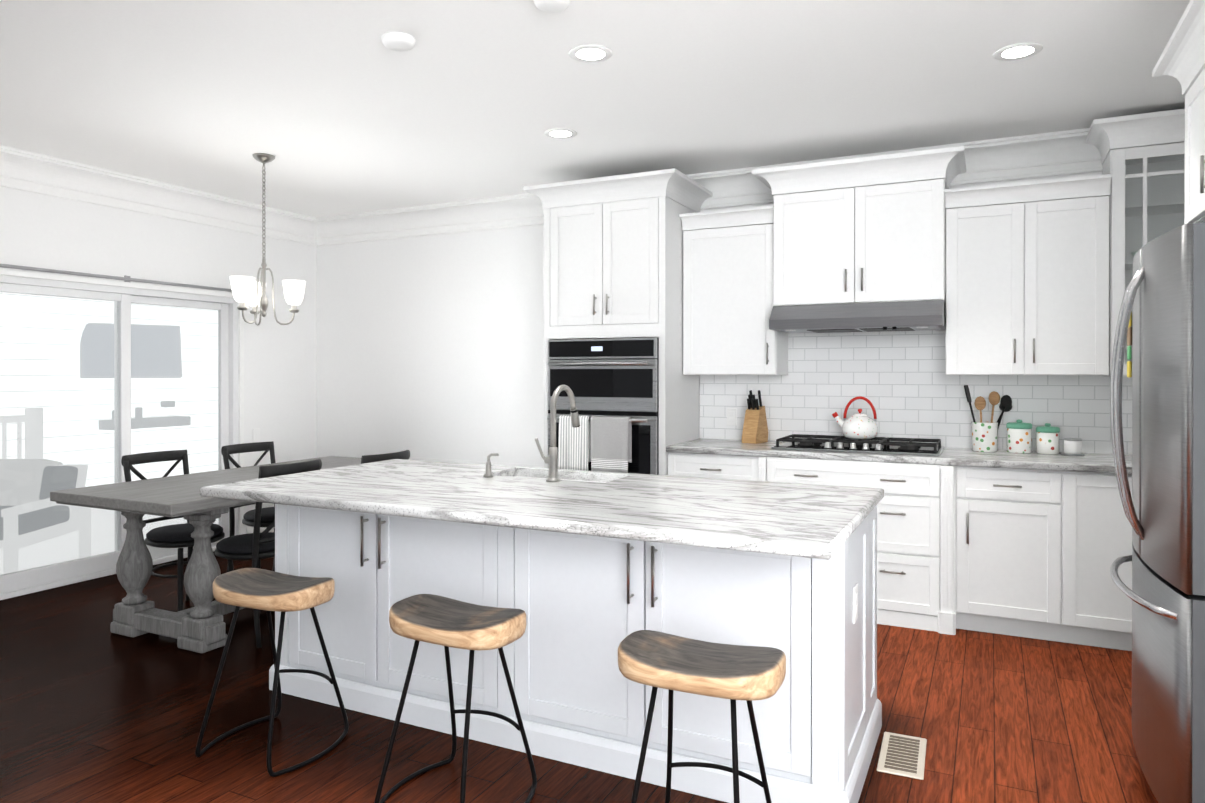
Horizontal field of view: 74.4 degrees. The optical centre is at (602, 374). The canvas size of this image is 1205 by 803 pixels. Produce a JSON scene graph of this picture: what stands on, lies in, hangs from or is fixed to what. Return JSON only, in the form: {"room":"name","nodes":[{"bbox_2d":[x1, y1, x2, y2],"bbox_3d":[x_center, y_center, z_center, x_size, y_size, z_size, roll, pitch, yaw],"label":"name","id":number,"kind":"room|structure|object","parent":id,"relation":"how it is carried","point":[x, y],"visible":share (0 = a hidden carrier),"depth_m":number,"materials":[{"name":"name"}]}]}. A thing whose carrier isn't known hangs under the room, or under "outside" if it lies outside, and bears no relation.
{"room":"kitchen and dining room","nodes":[
{"label":"kitchen and dining room","id":0,"kind":"room"},
{"bbox_2d":[0,186,316,534],"bbox_3d":[-4.202,0.008,3.668,0.100,2.700,7.460,0,0,26],"label":"wall","id":1,"kind":"structure","parent":0,"point":[37,230],"depth_m":6.14,"materials":[{"name":"paint"}]},
{"bbox_2d":[0,264,231,291],"bbox_3d":[-3.285,-0.652,5.344,0.071,0.060,2.236,0,0,26],"label":"curtain rod","id":2,"kind":"object","parent":1,"relation":"attached to","point":[125,278],"visible":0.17,"depth_m":5.29,"materials":[{"name":"silver metal"}]},
{"bbox_2d":[0,275,237,599],"bbox_3d":[-3.309,0.375,5.453,0.127,1.955,1.850,0,0,26],"label":"sliding glass door","id":3,"kind":"structure","parent":1,"relation":"in","point":[33,580],"depth_m":5.45,"materials":[{"name":"glass"}]},
{"bbox_2d":[0,269,243,534],"bbox_3d":[-3.272,0.358,5.435,0.018,1.990,1.920,0,0,26],"label":"door frame","id":4,"kind":"structure","parent":1,"relation":"attached to","point":[7,272],"depth_m":5.88,"materials":[{"name":"white wood"}]},
{"bbox_2d":[0,145,323,245],"bbox_3d":[-4.101,-1.235,3.615,0.128,0.215,7.460,0,0,26],"label":"crown molding","id":5,"kind":"structure","parent":1,"relation":"attached to","point":[22,170],"depth_m":5.51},
{"bbox_2d":[253,428,259,442],"bbox_3d":[-2.796,0.490,6.416,0.010,0.120,0.070,0,0,26],"label":"outlet","id":6,"kind":"object","parent":1,"relation":"attached to","point":[256,434],"visible":0.81,"depth_m":6.41,"materials":[{"name":"white plastic"}]},
{"bbox_2d":[246,527,273,533],"bbox_3d":[-2.678,1.284,6.655,0.014,0.130,0.720,0,0,26],"label":"baseboard","id":7,"kind":"structure","parent":1,"relation":"attached to","point":[251,529],"depth_m":6.37,"materials":[{"name":"white wood"}]},
{"bbox_2d":[200,459,883,559],"bbox_3d":[-0.244,0.553,3.102,2.420,0.228,1.140,0,0,26],"label":"countertop","id":8,"kind":"structure","parent":0,"point":[817,521],"depth_m":2.78,"materials":[{"name":"stone"}]},
{"bbox_2d":[483,453,498,476],"bbox_3d":[-0.480,0.388,3.438,0.044,0.099,0.093,0,0,26],"label":"soap dispenser","id":9,"kind":"object","parent":8,"relation":"on","point":[488,473],"visible":1,"depth_m":3.41,"materials":[{"name":"silver metal"}]},
{"bbox_2d":[535,385,579,481],"bbox_3d":[-0.186,0.239,3.372,0.114,0.397,0.249,0,0,26],"label":"kitchen faucet","id":10,"kind":"object","parent":8,"relation":"on","point":[551,460],"visible":1,"depth_m":3.27,"materials":[{"name":"silver metal"}]},
{"bbox_2d":[0,551,1157,802],"bbox_3d":[-1.160,1.411,2.239,6.825,0.100,7.560,0,0,26],"label":"floor","id":11,"kind":"structure","parent":0,"point":[94,707],"depth_m":3.04,"materials":[{"name":"brown wood"}]},
{"bbox_2d":[121,450,233,610],"bbox_3d":[-2.407,0.904,4.518,0.517,0.907,0.399,0,0,26],"label":"dining chair","id":12,"kind":"object","parent":11,"relation":"on","point":[178,536],"visible":0.56,"depth_m":4.46,"materials":[{"name":"black wood"}]},
{"bbox_2d":[50,456,360,652],"bbox_3d":[-1.952,0.970,4.651,0.930,0.770,1.900,0,0,26],"label":"dining table","id":13,"kind":"object","parent":11,"relation":"on","point":[200,627],"visible":0.44,"depth_m":3.97,"materials":[{"name":"grey wood"}]},
{"bbox_2d":[221,441,275,571],"bbox_3d":[-2.126,0.902,5.092,0.517,0.907,0.399,0,0,26],"label":"dining chair","id":14,"kind":"object","parent":11,"relation":"on","point":[267,516],"visible":0.27,"depth_m":5.04,"materials":[{"name":"black wood"}]},
{"bbox_2d":[215,459,321,647],"bbox_3d":[-1.792,0.905,4.194,0.517,0.907,0.399,0,0,26],"label":"dining chair","id":15,"kind":"object","parent":11,"relation":"on","point":[256,546],"visible":0.4,"depth_m":4.03,"materials":[{"name":"black wood"}]},
{"bbox_2d":[195,568,348,776],"bbox_3d":[-1.204,1.050,2.916,0.458,0.619,0.407,0,0,26],"label":"counter stool","id":16,"kind":"object","parent":11,"relation":"on","point":[268,591],"visible":1,"depth_m":2.85,"materials":[{"name":"brown wood"}]},
{"bbox_2d":[269,504,388,718],"bbox_3d":[-0.966,0.918,3.634,0.632,0.880,0.760,0,0,26],"label":"base cabinet","id":17,"kind":"object","parent":11,"relation":"on","point":[350,548],"depth_m":3.27,"materials":[{"name":"paint"}]},
{"bbox_2d":[361,450,409,463],"bbox_3d":[-1.439,0.903,4.700,0.517,0.907,0.399,0,0,26],"label":"dining chair","id":18,"kind":"object","parent":11,"relation":"on","point":[405,454],"visible":0.08,"depth_m":4.54,"materials":[{"name":"black wood"}]},
{"bbox_2d":[389,515,512,749],"bbox_3d":[-0.477,0.919,3.394,0.710,0.880,0.760,0,0,26],"label":"base cabinet","id":19,"kind":"object","parent":11,"relation":"on","point":[464,562],"depth_m":3.02,"materials":[{"name":"paint"}]},
{"bbox_2d":[374,594,536,802],"bbox_3d":[-0.463,1.051,2.542,0.458,0.619,0.402,0,0,26],"label":"counter stool","id":20,"kind":"object","parent":11,"relation":"on","point":[446,622],"visible":1,"depth_m":2.49,"materials":[{"name":"brown wood"}]},
{"bbox_2d":[523,168,712,474],"bbox_3d":[0.115,0.061,5.290,1.060,2.585,0.729,0,0,26],"label":"tall cabinet","id":21,"kind":"object","parent":11,"relation":"on","point":[613,256],"visible":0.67,"depth_m":5.03,"materials":[{"name":"white wood"}]},
{"bbox_2d":[547,338,658,474],"bbox_3d":[0.104,0.416,5.268,0.762,1.291,0.681,0,0,26],"label":"double wall oven","id":22,"kind":"object","parent":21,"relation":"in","point":[616,377],"visible":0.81,"depth_m":4.97,"materials":[{"name":"silver metal"}]},
{"bbox_2d":[558,415,590,470],"bbox_3d":[-0.177,0.431,5.035,0.214,0.346,0.068,0,0,26],"label":"striped dish towel","id":23,"kind":"object","parent":22,"relation":"hanging from","point":[574,448],"visible":0.88,"depth_m":5.01,"materials":[{"name":"white fabric"}]},
{"bbox_2d":[591,416,631,472],"bbox_3d":[0.052,0.434,4.923,0.261,0.351,0.068,0,0,26],"label":"dish towel","id":24,"kind":"object","parent":22,"relation":"hanging from","point":[611,444],"visible":0.96,"depth_m":4.90,"materials":[{"name":"white fabric"}]},
{"bbox_2d":[513,505,880,802],"bbox_3d":[0.337,0.920,2.996,1.238,0.880,0.760,0,0,26],"label":"base cabinet","id":25,"kind":"object","parent":11,"relation":"on","point":[587,604],"depth_m":2.62,"materials":[{"name":"paint"}]},
{"bbox_2d":[853,584,857,623],"bbox_3d":[0.829,0.748,2.599,0.008,0.115,0.070,0,0,26],"label":"outlet","id":26,"kind":"object","parent":25,"relation":"attached to","point":[855,602],"visible":1,"depth_m":2.58,"materials":[{"name":"white plastic"}]},
{"bbox_2d":[618,630,785,802],"bbox_3d":[0.269,1.052,2.172,0.458,0.619,0.402,0,0,26],"label":"counter stool","id":27,"kind":"object","parent":11,"relation":"on","point":[656,660],"visible":1,"depth_m":2.12,"materials":[{"name":"brown wood"}]},
{"bbox_2d":[668,452,767,480],"bbox_3d":[0.801,0.914,5.001,0.624,0.880,0.650,0,0,26],"label":"base cabinet","id":28,"kind":"object","parent":11,"relation":"on","point":[753,468],"depth_m":4.75,"materials":[{"name":"white wood"}]},
{"bbox_2d":[768,457,971,634],"bbox_3d":[1.510,0.915,4.653,1.168,0.880,0.650,0,0,26],"label":"base cabinet","id":29,"kind":"object","parent":11,"relation":"on","point":[924,513],"depth_m":4.23,"materials":[{"name":"white wood"}]},
{"bbox_2d":[877,732,926,779],"bbox_3d":[1.073,1.355,2.837,0.161,0.008,0.325,0,0,26],"label":"floor vent","id":30,"kind":"object","parent":11,"relation":"in","point":[902,755],"visible":1,"depth_m":2.82,"materials":[{"name":"beige metal"}]},
{"bbox_2d":[972,467,1079,643],"bbox_3d":[2.192,0.916,4.320,0.618,0.880,0.650,0,0,26],"label":"base cabinet","id":31,"kind":"object","parent":11,"relation":"on","point":[1031,553],"depth_m":4.04,"materials":[{"name":"white wood"}]},
{"bbox_2d":[1080,472,1131,650],"bbox_3d":[2.622,0.917,4.109,0.588,0.880,0.650,0,0,26],"label":"base cabinet","id":32,"kind":"object","parent":11,"relation":"on","point":[1105,529],"depth_m":3.90,"materials":[{"name":"white wood"}]},
{"bbox_2d":[666,438,1131,473],"bbox_3d":[1.906,0.455,4.470,3.073,0.040,0.629,0,0,26],"label":"countertop","id":33,"kind":"structure","parent":32,"relation":"on","point":[1086,462],"depth_m":4.30,"materials":[{"name":"stone"}]},
{"bbox_2d":[742,390,767,443],"bbox_3d":[0.981,0.266,5.104,0.100,0.334,0.175,0,0,38],"label":"knife block","id":34,"kind":"object","parent":33,"relation":"on","point":[755,428],"visible":1,"depth_m":5.07,"materials":[{"name":"beige wood"}]},
{"bbox_2d":[771,434,944,455],"bbox_3d":[1.511,0.407,4.691,0.915,0.054,0.490,0,0,26],"label":"gas cooktop","id":35,"kind":"object","parent":33,"relation":"in","point":[912,446],"visible":0.98,"depth_m":4.60,"materials":[{"name":"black metal"}]},
{"bbox_2d":[832,396,877,438],"bbox_3d":[1.519,0.254,4.782,0.269,0.252,0.208,0,0,26],"label":"tea kettle","id":36,"kind":"object","parent":35,"relation":"on","point":[859,425],"visible":1,"depth_m":4.71,"materials":[{"name":"ceramic"}]},
{"bbox_2d":[964,385,1011,451],"bbox_3d":[2.205,0.247,4.542,0.252,0.375,0.163,0,0,26],"label":"utensil crock","id":37,"kind":"object","parent":33,"relation":"on","point":[984,436],"visible":1,"depth_m":4.50,"materials":[{"name":"ceramic"}]},
{"bbox_2d":[1006,419,1031,452],"bbox_3d":[2.343,0.342,4.462,0.130,0.185,0.130,0,0,26],"label":"canister","id":38,"kind":"object","parent":33,"relation":"on","point":[1019,436],"visible":1,"depth_m":4.41,"materials":[{"name":"ceramic"}]},
{"bbox_2d":[1036,423,1059,453],"bbox_3d":[2.469,0.351,4.401,0.118,0.168,0.118,0,0,26],"label":"canister","id":39,"kind":"object","parent":33,"relation":"on","point":[1047,438],"visible":1,"depth_m":4.36,"materials":[{"name":"ceramic"}]},
{"bbox_2d":[1061,438,1084,455],"bbox_3d":[2.556,0.388,4.313,0.116,0.094,0.116,0,0,26],"label":"candle jar","id":40,"kind":"object","parent":33,"relation":"on","point":[1072,446],"visible":1,"depth_m":4.28,"materials":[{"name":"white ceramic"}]},
{"bbox_2d":[1110,222,1204,802],"bbox_3d":[2.066,0.473,2.410,0.882,1.775,0.910,0,0,26],"label":"refrigerator","id":41,"kind":"object","parent":11,"relation":"on","point":[1164,504],"visible":1,"depth_m":2.28,"materials":[{"name":"silver metal"}]},
{"bbox_2d":[0,0,1189,217],"bbox_3d":[-1.160,-1.389,2.231,6.825,0.100,7.560,0,0,26],"label":"ceiling","id":42,"kind":"structure","parent":0,"point":[336,106],"depth_m":3.68,"materials":[{"name":"paint"}]},
{"bbox_2d":[230,153,305,325],"bbox_3d":[-2.104,-0.827,4.850,0.439,1.037,0.417,0,0,26],"label":"pendant chandelier","id":43,"kind":"object","parent":42,"relation":"hanging from","point":[249,291],"visible":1,"depth_m":4.86,"materials":[{"name":"white glass"}]},
{"bbox_2d":[381,31,415,51],"bbox_3d":[-0.813,-1.324,3.163,0.131,0.034,0.131,0,0,-19],"label":"smoke detector","id":44,"kind":"object","parent":42,"relation":"attached to","point":[398,41],"depth_m":3.13,"materials":[{"name":"white plastic"}]},
{"bbox_2d":[533,0,570,12],"bbox_3d":[-0.179,-1.323,2.820,0.131,0.034,0.131,0,0,-19],"label":"smoke detector","id":45,"kind":"object","parent":42,"relation":"attached to","point":[549,6],"depth_m":2.81,"materials":[{"name":"white plastic"}]},
{"bbox_2d":[544,128,576,138],"bbox_3d":[-0.233,-1.342,4.416,0.183,0.003,0.183,0,0,-19],"label":"recessed light","id":46,"kind":"object","parent":42,"relation":"in","point":[559,133],"depth_m":4.41,"materials":[{"name":"white plastic"}]},
{"bbox_2d":[569,45,612,62],"bbox_3d":[-0.049,-1.339,3.313,0.183,0.003,0.183,0,0,-19],"label":"recessed light","id":47,"kind":"object","parent":42,"relation":"in","point":[599,53],"depth_m":3.30,"materials":[{"name":"white plastic"}]},
{"bbox_2d":[993,42,1042,60],"bbox_3d":[1.722,-1.339,3.292,0.183,0.003,0.183,0,0,-19],"label":"recessed light","id":48,"kind":"object","parent":42,"relation":"in","point":[1018,51],"depth_m":3.28,"materials":[{"name":"white plastic"}]},
{"bbox_2d":[317,171,1128,467],"bbox_3d":[0.480,0.002,5.585,6.825,2.700,0.100,0,0,26],"label":"wall","id":49,"kind":"structure","parent":0,"point":[430,347],"depth_m":6.42,"materials":[{"name":"paint"}]},
{"bbox_2d":[316,128,1102,244],"bbox_3d":[0.432,-1.240,5.478,6.330,0.215,0.128,0,0,26],"label":"crown molding","id":50,"kind":"structure","parent":49,"relation":"attached to","point":[1068,152],"depth_m":5.30,"materials":[{"name":"white wood"}]},
{"bbox_2d":[679,206,787,374],"bbox_3d":[0.862,-0.514,5.139,0.602,1.024,0.339,0,0,26],"label":"upper cabinet","id":51,"kind":"object","parent":49,"relation":"attached to","point":[727,310],"depth_m":4.99,"materials":[{"name":"white wood"}]},
{"bbox_2d":[769,300,944,332],"bbox_3d":[1.523,-0.334,4.719,0.946,0.160,0.514,0,0,26],"label":"range hood","id":52,"kind":"object","parent":49,"relation":"attached to","point":[886,316],"visible":1,"depth_m":4.52,"materials":[{"name":"metal"}]},
{"bbox_2d":[771,149,950,308],"bbox_3d":[1.545,-0.820,4.763,0.951,0.810,0.414,0,0,26],"label":"upper cabinet","id":53,"kind":"object","parent":49,"relation":"attached to","point":[868,229],"depth_m":4.55,"materials":[{"name":"white wood"}]},
{"bbox_2d":[700,330,1131,454],"bbox_3d":[2.048,-0.016,4.756,3.076,0.900,0.009,0,0,26],"label":"tile backsplash","id":54,"kind":"structure","parent":49,"relation":"attached to","point":[904,384],"depth_m":4.86,"materials":[{"name":"white tile"}]},
{"bbox_2d":[727,408,736,425],"bbox_3d":[0.867,0.281,5.325,0.070,0.115,0.008,0,0,26],"label":"outlet","id":55,"kind":"object","parent":54,"relation":"attached to","point":[731,416],"visible":1,"depth_m":5.32,"materials":[{"name":"white plastic"}]},
{"bbox_2d":[945,174,1111,374],"bbox_3d":[2.340,-0.512,4.416,0.779,1.024,0.339,0,0,26],"label":"upper cabinet","id":56,"kind":"object","parent":49,"relation":"attached to","point":[1014,277],"depth_m":4.25,"materials":[{"name":"white wood"}]},
{"bbox_2d":[1127,312,1131,377],"bbox_3d":[1.910,-0.140,2.878,0.015,0.300,0.113,0,0,26],"label":"fridge magnets","id":57,"kind":"object","parent":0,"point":[1129,353],"visible":0.67,"depth_m":2.87,"materials":[{"name":"yellow plastic"}]},
{"bbox_3d":[1.838,0.016,0.711,0.100,2.700,7.460,0,0,26],"label":"wall","id":58,"kind":"structure","parent":0,"visible":0},
{"bbox_2d":[1086,109,1184,375],"bbox_3d":[2.965,-0.648,4.062,0.815,1.310,0.424,0,0,26],"label":"upper cabinet","id":59,"kind":"object","parent":58,"relation":"attached to","point":[1143,159],"visible":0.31,"depth_m":4.08,"materials":[{"name":"white wood"}]},
{"bbox_2d":[1152,0,1204,224],"bbox_3d":[2.184,-0.851,2.371,0.731,0.615,1.120,0,0,26],"label":"upper cabinet","id":60,"kind":"object","parent":58,"relation":"attached to","point":[1182,59],"visible":0.9,"depth_m":2.76,"materials":[{"name":"white wood"}]},
{"label":"outside","id":61,"kind":"structure","parent":0,"visible":0},
{"bbox_2d":[0,508,217,574],"bbox_3d":[-4.940,1.407,7.340,4.350,0.120,9.000,0,0,26],"label":"floor","id":62,"kind":"structure","parent":61,"point":[72,552],"depth_m":6.32,"materials":[{"name":"white"}]},
{"bbox_2d":[0,408,42,458],"bbox_3d":[-5.788,0.827,5.777,0.100,1.050,3.150,0,0,26],"label":"porch railing","id":63,"kind":"object","parent":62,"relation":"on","point":[30,415],"depth_m":7.09,"materials":[{"name":"white wood"}]},
{"bbox_2d":[0,459,90,573],"bbox_3d":[-4.107,0.980,5.452,0.740,0.745,0.957,0,0,-2],"label":"porch chair","id":64,"kind":"object","parent":62,"relation":"on","point":[20,504],"depth_m":5.67,"materials":[{"name":"white wood"}]},
{"bbox_2d":[0,292,217,486],"bbox_3d":[-5.086,-0.257,8.910,0.104,3.199,3.100,0,0,26],"label":"wall","id":65,"kind":"structure","parent":62,"relation":"on","point":[46,388],"depth_m":8.28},
{"bbox_2d":[99,401,190,429],"bbox_3d":[-5.000,0.434,8.703,0.239,0.280,0.900,0,0,26],"label":"mantel shelf","id":66,"kind":"object","parent":65,"relation":"attached to","point":[148,421],"depth_m":8.65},
{"bbox_2d":[80,323,181,377],"bbox_3d":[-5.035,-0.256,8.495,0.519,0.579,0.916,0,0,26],"label":"window","id":67,"kind":"structure","parent":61,"point":[150,353],"depth_m":8.51,"materials":[{"name":"grey glass"}]}
]}

